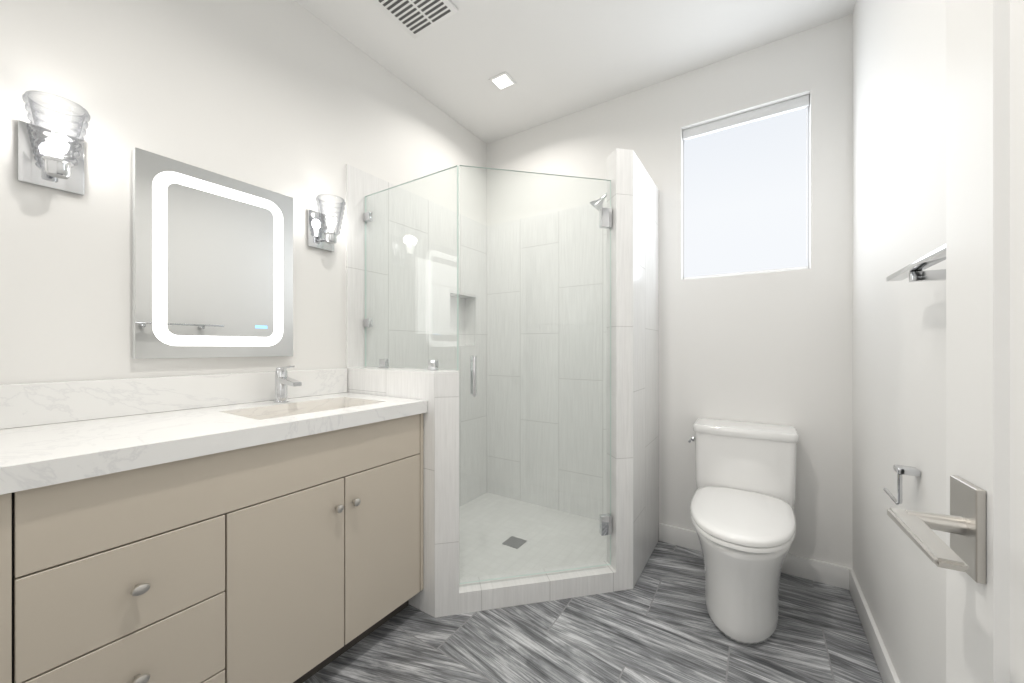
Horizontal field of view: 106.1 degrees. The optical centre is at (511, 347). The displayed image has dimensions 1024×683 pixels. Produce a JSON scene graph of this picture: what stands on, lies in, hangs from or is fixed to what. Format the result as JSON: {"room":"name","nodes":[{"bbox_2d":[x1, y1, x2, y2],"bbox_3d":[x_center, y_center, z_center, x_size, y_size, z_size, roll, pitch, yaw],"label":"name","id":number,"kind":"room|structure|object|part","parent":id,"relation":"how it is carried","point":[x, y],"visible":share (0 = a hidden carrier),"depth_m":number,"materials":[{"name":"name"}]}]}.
{"room":"bathroom","nodes":[
{"label":"bathroom","id":0,"kind":"room"},
{"bbox_2d":[0,0,486,384],"bbox_3d":[-1.308,-0.215,1.304,0.120,2.670,4.175,0,0,33],"label":"wall","id":1,"kind":"structure","parent":0,"point":[300,105],"depth_m":1.38,"materials":[{"name":"white paint"}]},
{"bbox_2d":[17,90,90,195],"bbox_3d":[-1.286,-0.576,1.088,0.147,0.219,0.125,0,0,33],"label":"sconce","id":2,"kind":"object","parent":1,"relation":"attached to","point":[48,158],"visible":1,"depth_m":1.09,"materials":[{"name":"silver metal"}]},
{"bbox_3d":[-1.276,-0.605,1.082,0.124,0.160,0.124,0,0,33],"label":"lamp shade","id":3,"kind":"part","parent":2,"relation":"part of","materials":[{"name":"clear glass"}]},
{"bbox_2d":[41,155,73,179],"bbox_3d":[-1.276,-0.504,1.082,0.060,0.042,0.060,0,0,33],"label":"socket","id":4,"kind":"object","parent":2,"relation":"attached to","point":[55,166],"depth_m":1.07,"materials":[{"name":"silver metal"}]},
{"bbox_2d":[0,368,347,435],"bbox_3d":[-1.133,0.160,1.441,0.020,0.120,1.136,0,0,33],"label":"backsplash","id":5,"kind":"structure","parent":1,"relation":"attached to","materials":[{"name":"stone"}]},
{"bbox_2d":[132,147,292,358],"bbox_3d":[-1.104,-0.310,1.476,0.031,0.690,0.505,0,0,33],"label":"led mirror","id":6,"kind":"object","parent":1,"relation":"attached to","point":[212,264],"visible":0.98,"depth_m":1.42,"materials":[{"name":"white mirror"}]},
{"bbox_2d":[308,194,345,251],"bbox_3d":[-0.842,-0.576,1.776,0.147,0.219,0.125,0,0,33],"label":"sconce","id":7,"kind":"object","parent":1,"relation":"attached to","point":[322,235],"visible":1,"depth_m":1.78,"materials":[{"name":"silver metal"}]},
{"bbox_3d":[-0.863,-0.505,1.790,0.073,0.014,0.014,0,0,33],"label":"arm","id":8,"kind":"part","parent":7,"relation":"part of"},
{"bbox_3d":[-0.832,-0.605,1.770,0.124,0.160,0.124,0,0,33],"label":"lamp shade","id":9,"kind":"part","parent":7,"relation":"part of","materials":[{"name":"clear glass"}]},
{"bbox_2d":[323,231,338,244],"bbox_3d":[-0.832,-0.504,1.770,0.060,0.042,0.060,0,0,33],"label":"socket","id":10,"kind":"object","parent":7,"relation":"attached to","point":[330,237],"depth_m":1.75,"materials":[{"name":"silver metal"}]},
{"bbox_2d":[346,164,486,505],"bbox_3d":[-0.508,0.100,2.424,0.012,2.040,1.185,0,0,33],"label":"tiled wall","id":11,"kind":"structure","parent":1,"relation":"attached to","point":[360,185],"depth_m":2.30,"materials":[{"name":"white tile"}]},
{"bbox_2d":[449,293,449,344],"bbox_3d":[-0.457,-0.195,2.587,0.101,0.346,0.011,0,0,33],"label":"liner","id":12,"kind":"object","parent":1,"relation":"attached to","point":[449,318],"depth_m":2.56,"materials":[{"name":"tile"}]},
{"bbox_2d":[450,296,464,346],"bbox_3d":[-0.426,-0.195,2.737,0.010,0.368,0.298,0,0,33],"label":"liner","id":13,"kind":"object","parent":1,"relation":"attached to","point":[453,324],"depth_m":2.76,"materials":[{"name":"tile"}]},
{"bbox_2d":[449,345,475,346],"bbox_3d":[-0.380,-0.017,2.707,0.101,0.011,0.298,0,0,33],"label":"liner","id":14,"kind":"object","parent":1,"relation":"attached to","point":[464,345],"depth_m":2.73,"materials":[{"name":"tile"}]},
{"bbox_2d":[449,291,476,297],"bbox_3d":[-0.380,-0.373,2.707,0.101,0.011,0.298,0,0,33],"label":"liner","id":15,"kind":"object","parent":1,"relation":"attached to","point":[463,296],"depth_m":2.71,"materials":[{"name":"tile"}]},
{"bbox_2d":[465,297,476,344],"bbox_3d":[-0.302,-0.195,2.828,0.101,0.346,0.011,0,0,33],"label":"liner","id":16,"kind":"object","parent":1,"relation":"attached to","point":[473,321],"depth_m":2.82,"materials":[{"name":"tile"}]},
{"bbox_2d":[294,0,855,143],"bbox_3d":[-0.373,-1.600,0.701,2.346,0.100,4.175,0,0,33],"label":"ceiling","id":17,"kind":"structure","parent":0,"point":[555,59],"depth_m":1.97,"materials":[{"name":"white paint"}]},
{"bbox_2d":[372,0,457,38],"bbox_3d":[-0.442,-1.543,1.721,0.285,0.013,0.285,0,0,33],"label":"ceiling vent","id":18,"kind":"object","parent":17,"relation":"in","point":[414,19],"visible":1,"depth_m":1.76,"materials":[{"name":"white plastic"}]},
{"bbox_2d":[489,71,516,90],"bbox_3d":[-0.054,-1.547,2.235,0.116,0.006,0.116,0,0,33],"label":"recessed light","id":19,"kind":"object","parent":17,"relation":"in","point":[502,81],"visible":1,"depth_m":2.23,"materials":[{"name":"white paint"}]},
{"bbox_2d":[303,541,882,682],"bbox_3d":[-0.373,1.170,0.701,2.346,0.100,4.175,0,0,33],"label":"floor","id":20,"kind":"structure","parent":0,"point":[655,624],"depth_m":1.46,"materials":[{"name":"tile"}]},
{"bbox_2d":[0,366,426,682],"bbox_3d":[-0.899,0.595,1.291,0.577,1.049,1.136,0,0,33],"label":"bathroom vanity","id":21,"kind":"object","parent":20,"relation":"on","point":[260,527],"visible":1,"depth_m":1.05,"materials":[{"name":"beige wood"}]},
{"bbox_3d":[-0.864,0.938,0.885,0.020,0.164,0.344,0,0,33],"label":"drawer","id":22,"kind":"part","parent":21,"relation":"part of","materials":[{"name":"beige wood"}]},
{"bbox_3d":[-0.864,0.750,0.885,0.020,0.203,0.344,0,0,33],"label":"drawer","id":23,"kind":"part","parent":21,"relation":"part of","materials":[{"name":"beige wood"}]},
{"bbox_3d":[-0.864,0.544,0.885,0.020,0.201,0.344,0,0,33],"label":"drawer","id":24,"kind":"part","parent":21,"relation":"part of","materials":[{"name":"beige wood"}]},
{"bbox_3d":[-0.843,0.750,0.872,0.030,0.024,0.033,0,0,33],"label":"drawer knob","id":25,"kind":"part","parent":21,"relation":"part of","materials":[{"name":"grey metal"}]},
{"bbox_3d":[-0.843,0.544,0.872,0.030,0.024,0.033,0,0,33],"label":"drawer knob","id":26,"kind":"part","parent":21,"relation":"part of","materials":[{"name":"grey metal"}]},
{"bbox_2d":[0,392,426,505],"bbox_3d":[-0.902,0.245,1.293,0.569,0.050,1.136,0,0,33],"label":"countertop","id":27,"kind":"structure","parent":21,"relation":"on","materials":[{"name":"stone"}]},
{"bbox_2d":[273,366,301,402],"bbox_3d":[-0.899,0.145,1.543,0.151,0.149,0.052,0,0,33],"label":"faucet","id":28,"kind":"object","parent":27,"relation":"on","point":[282,380],"depth_m":1.55,"materials":[{"name":"silver metal"}]},
{"bbox_3d":[-0.675,0.357,1.178,0.020,0.166,1.041,0,0,33],"label":"rail","id":29,"kind":"part","parent":21,"relation":"part of","materials":[{"name":"beige wood"}]},
{"bbox_3d":[-0.675,0.732,1.178,0.020,0.576,0.344,0,0,33],"label":"door","id":30,"kind":"part","parent":21,"relation":"part of","materials":[{"name":"beige wood"}]},
{"bbox_3d":[-0.578,0.535,1.284,0.030,0.027,0.027,0,0,33],"label":"door knob","id":31,"kind":"part","parent":21,"relation":"part of","materials":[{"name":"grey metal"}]},
{"bbox_3d":[-0.543,0.535,1.338,0.030,0.027,0.027,0,0,33],"label":"door knob","id":32,"kind":"part","parent":21,"relation":"part of","materials":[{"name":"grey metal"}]},
{"bbox_3d":[-0.487,0.732,1.471,0.020,0.576,0.344,0,0,33],"label":"door","id":33,"kind":"part","parent":21,"relation":"part of","materials":[{"name":"beige wood"}]},
{"bbox_2d":[347,367,458,617],"bbox_3d":[-0.509,0.610,1.805,0.681,1.020,0.142,0,0,33],"label":"wall","id":34,"kind":"structure","parent":20,"relation":"on","point":[438,594],"depth_m":1.61,"materials":[{"name":"tile"}]},
{"bbox_2d":[363,165,458,369],"bbox_3d":[-0.501,-0.345,1.839,0.632,0.890,0.024,0,0,33],"label":"glass","id":35,"kind":"object","parent":34,"relation":"on","point":[368,322],"visible":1,"depth_m":1.81,"materials":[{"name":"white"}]},
{"bbox_2d":[460,492,606,578],"bbox_3d":[0.002,1.105,2.172,1.118,0.030,1.032,0,0,33],"label":"pan","id":36,"kind":"object","parent":20,"relation":"on","point":[480,539],"depth_m":2.21,"materials":[{"name":"tile"}]},
{"bbox_2d":[502,536,525,548],"bbox_3d":[0.014,1.088,2.156,0.100,0.004,0.100,0,0,33],"label":"shower drain","id":37,"kind":"object","parent":36,"relation":"on","point":[519,542],"depth_m":2.15,"materials":[{"name":"silver metal"}]},
{"bbox_2d":[688,418,798,644],"bbox_3d":[1.002,0.753,1.701,0.452,0.734,0.757,0,0,33],"label":"toilet","id":38,"kind":"object","parent":20,"relation":"on","point":[742,504],"visible":1,"depth_m":1.57,"materials":[{"name":"white ceramic"}]},
{"bbox_3d":[0.913,0.469,1.959,0.023,0.019,0.054,0,0,33],"label":"flush lever","id":39,"kind":"part","parent":38,"relation":"part of","materials":[{"name":"silver metal"}]},
{"bbox_3d":[0.950,0.717,1.605,0.380,0.019,0.537,0,0,33],"label":"seat","id":40,"kind":"part","parent":38,"relation":"part of","materials":[{"name":"white plastic"}]},
{"bbox_3d":[0.950,0.691,1.604,0.382,0.028,0.538,0,0,33],"label":"seat lid","id":41,"kind":"part","parent":38,"relation":"part of","materials":[{"name":"white plastic"}]},
{"bbox_3d":[1.156,0.723,1.925,0.420,0.595,0.213,0,0,33],"label":"tank","id":42,"kind":"part","parent":38,"relation":"part of","materials":[{"name":"white ceramic"}]},
{"bbox_3d":[1.153,0.405,1.921,0.436,0.038,0.223,0,0,33],"label":"tank lid","id":43,"kind":"part","parent":38,"relation":"part of","materials":[{"name":"white ceramic"}]},
{"bbox_2d":[607,148,658,590],"bbox_3d":[0.640,0.100,2.029,0.131,2.040,0.605,0,0,33],"label":"wall","id":44,"kind":"structure","parent":0,"point":[635,365],"depth_m":1.82,"materials":[{"name":"tile"}]},
{"bbox_2d":[459,165,610,583],"bbox_3d":[0.119,0.115,1.741,0.708,1.810,0.010,0,0,-12],"label":"shower glass door","id":45,"kind":"structure","parent":44,"relation":"attached to","point":[518,575],"depth_m":1.74,"materials":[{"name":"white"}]},
{"bbox_2d":[470,356,472,393],"bbox_3d":[-0.178,0.120,1.723,0.016,0.170,0.016,0,0,-12],"label":"door handle","id":46,"kind":"object","parent":45,"relation":"attached to","point":[471,372],"depth_m":1.72,"materials":[{"name":"silver metal"}]},
{"bbox_2d":[473,356,475,396],"bbox_3d":[-0.159,0.120,1.635,0.016,0.170,0.016,0,0,-12],"label":"door handle","id":47,"kind":"object","parent":45,"relation":"attached to","point":[474,376],"visible":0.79,"depth_m":1.63,"materials":[{"name":"silver metal"}]},
{"bbox_2d":[599,514,611,535],"bbox_3d":[0.441,0.830,1.811,0.055,0.090,0.028,0,0,-12],"label":"shower glass door hinge","id":48,"kind":"object","parent":45,"relation":"attached to","point":[605,525],"visible":0.83,"depth_m":1.80,"materials":[{"name":"silver metal"}]},
{"bbox_2d":[599,208,611,228],"bbox_3d":[0.441,-0.610,1.811,0.055,0.090,0.028,0,0,-12],"label":"shower glass door hinge","id":49,"kind":"object","parent":45,"relation":"attached to","point":[605,220],"visible":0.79,"depth_m":1.80,"materials":[{"name":"silver metal"}]},
{"bbox_2d":[459,560,615,613],"bbox_3d":[0.118,1.076,1.745,0.720,0.088,0.100,0,0,-12],"label":"sill","id":50,"kind":"structure","parent":44,"relation":"attached to","point":[503,593],"depth_m":1.71,"materials":[{"name":"tile"}]},
{"bbox_2d":[589,193,606,210],"bbox_3d":[0.503,-0.800,2.079,0.174,0.129,0.090,0,0,33],"label":"shower head","id":51,"kind":"object","parent":44,"relation":"attached to","point":[599,202],"depth_m":2.08},
{"bbox_2d":[487,14,852,567],"bbox_3d":[0.726,-0.215,2.405,2.346,2.670,0.120,0,0,33],"label":"wall","id":52,"kind":"structure","parent":0,"point":[775,348],"depth_m":2.01,"materials":[{"name":"white paint"}]},
{"bbox_2d":[487,201,606,519],"bbox_3d":[0.285,0.100,2.611,1.118,2.040,0.012,0,0,33],"label":"tiled wall","id":53,"kind":"structure","parent":52,"relation":"attached to","point":[509,317],"depth_m":2.62,"materials":[{"name":"white tile"}]},
{"bbox_2d":[681,90,810,279],"bbox_3d":[1.231,-0.819,2.066,0.623,0.907,0.094,0,0,33],"label":"window","id":54,"kind":"structure","parent":52,"relation":"in","point":[743,198],"depth_m":2.05,"materials":[{"name":"white glass"}]},
{"bbox_2d":[684,266,807,279],"bbox_3d":[1.235,-0.398,2.072,0.571,0.018,0.012,0,0,33],"label":"window sill","id":55,"kind":"structure","parent":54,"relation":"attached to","point":[753,272],"depth_m":2.05,"materials":[{"name":"white"}]},
{"bbox_2d":[683,95,808,140],"bbox_3d":[1.233,-1.224,2.069,0.577,0.053,0.045,0,0,33],"label":"window shade","id":56,"kind":"object","parent":54,"relation":"attached to","point":[781,108],"visible":0.94,"depth_m":2.04,"materials":[{"name":"white fabric"}]},
{"bbox_2d":[806,107,806,257],"bbox_3d":[1.464,-0.824,1.912,0.003,0.757,0.003,0,0,33],"label":"chain","id":57,"kind":"object","parent":56,"relation":"hanging from","point":[806,182],"visible":1,"depth_m":1.91,"materials":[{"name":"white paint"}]},
{"bbox_2d":[659,523,852,589],"bbox_3d":[1.216,1.070,2.010,0.854,0.100,0.014,0,0,33],"label":"baseboard","id":58,"kind":"structure","parent":52,"relation":"attached to","point":[836,575],"depth_m":1.88,"materials":[{"name":"white paint"}]},
{"bbox_2d":[853,0,945,682],"bbox_3d":[0.563,-0.215,0.098,0.120,2.670,4.175,0,0,33],"label":"wall","id":59,"kind":"structure","parent":0,"point":[899,216],"depth_m":1.18,"materials":[{"name":"white paint"}]},
{"bbox_2d":[849,569,899,682],"bbox_3d":[0.904,1.070,0.751,0.014,0.100,2.441,0,0,33],"label":"baseboard","id":60,"kind":"structure","parent":59,"relation":"attached to","point":[887,671],"depth_m":1.42,"materials":[{"name":"white paint"}]},
{"bbox_2d":[883,464,920,504],"bbox_3d":[1.109,0.381,1.098,0.044,0.108,0.152,0,0,33],"label":"paper holder","id":61,"kind":"object","parent":59,"relation":"attached to","point":[900,470],"visible":1,"depth_m":1.05,"materials":[{"name":"silver metal"}]},
{"bbox_3d":[1.095,0.390,1.109,0.010,0.091,0.150,0,0,33],"label":"arm","id":62,"kind":"part","parent":61,"relation":"part of"},
{"bbox_2d":[886,244,945,281],"bbox_3d":[0.850,-0.169,0.731,0.082,0.034,0.610,0,0,33],"label":"towel rail","id":63,"kind":"object","parent":59,"relation":"attached to","point":[914,272],"visible":0.46,"depth_m":0.85,"materials":[{"name":"silver metal"}]},
{"bbox_3d":[0.945,-0.163,0.866,0.070,0.022,0.022,0,0,33],"label":"post","id":64,"kind":"part","parent":63,"relation":"part of","materials":[{"name":"silver metal"}]},
{"bbox_3d":[0.197,-0.215,-0.317,0.046,2.670,0.120,0,0,33],"label":"wall","id":65,"kind":"structure","parent":0,"visible":0},
{"bbox_2d":[946,0,1023,682],"bbox_3d":[0.425,0.097,0.152,0.040,2.030,0.890,0,0,29],"label":"entry door","id":66,"kind":"structure","parent":65,"relation":"in","point":[985,265],"depth_m":0.47,"materials":[{"name":"white paint"}]},
{"bbox_2d":[887,507,968,571],"bbox_3d":[0.504,0.230,0.472,0.030,0.014,0.149,0,0,29],"label":"door lever","id":67,"kind":"object","parent":66,"relation":"attached to","point":[937,551],"visible":1,"depth_m":0.45,"materials":[{"name":"grey metal"}]},
{"bbox_2d":[904,510,966,534],"bbox_3d":[0.559,0.230,0.511,0.053,0.023,0.023,0,0,29],"label":"door handle","id":68,"kind":"object","parent":66,"relation":"attached to","point":[953,524],"depth_m":0.50,"materials":[{"name":"grey metal"}]},
{"bbox_2d":[950,475,985,583],"bbox_3d":[0.586,0.230,0.496,0.009,0.114,0.063,0,0,29],"label":"rosette","id":69,"kind":"object","parent":66,"relation":"attached to","point":[968,501],"visible":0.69,"depth_m":0.48,"materials":[{"name":"grey metal"}]}
]}

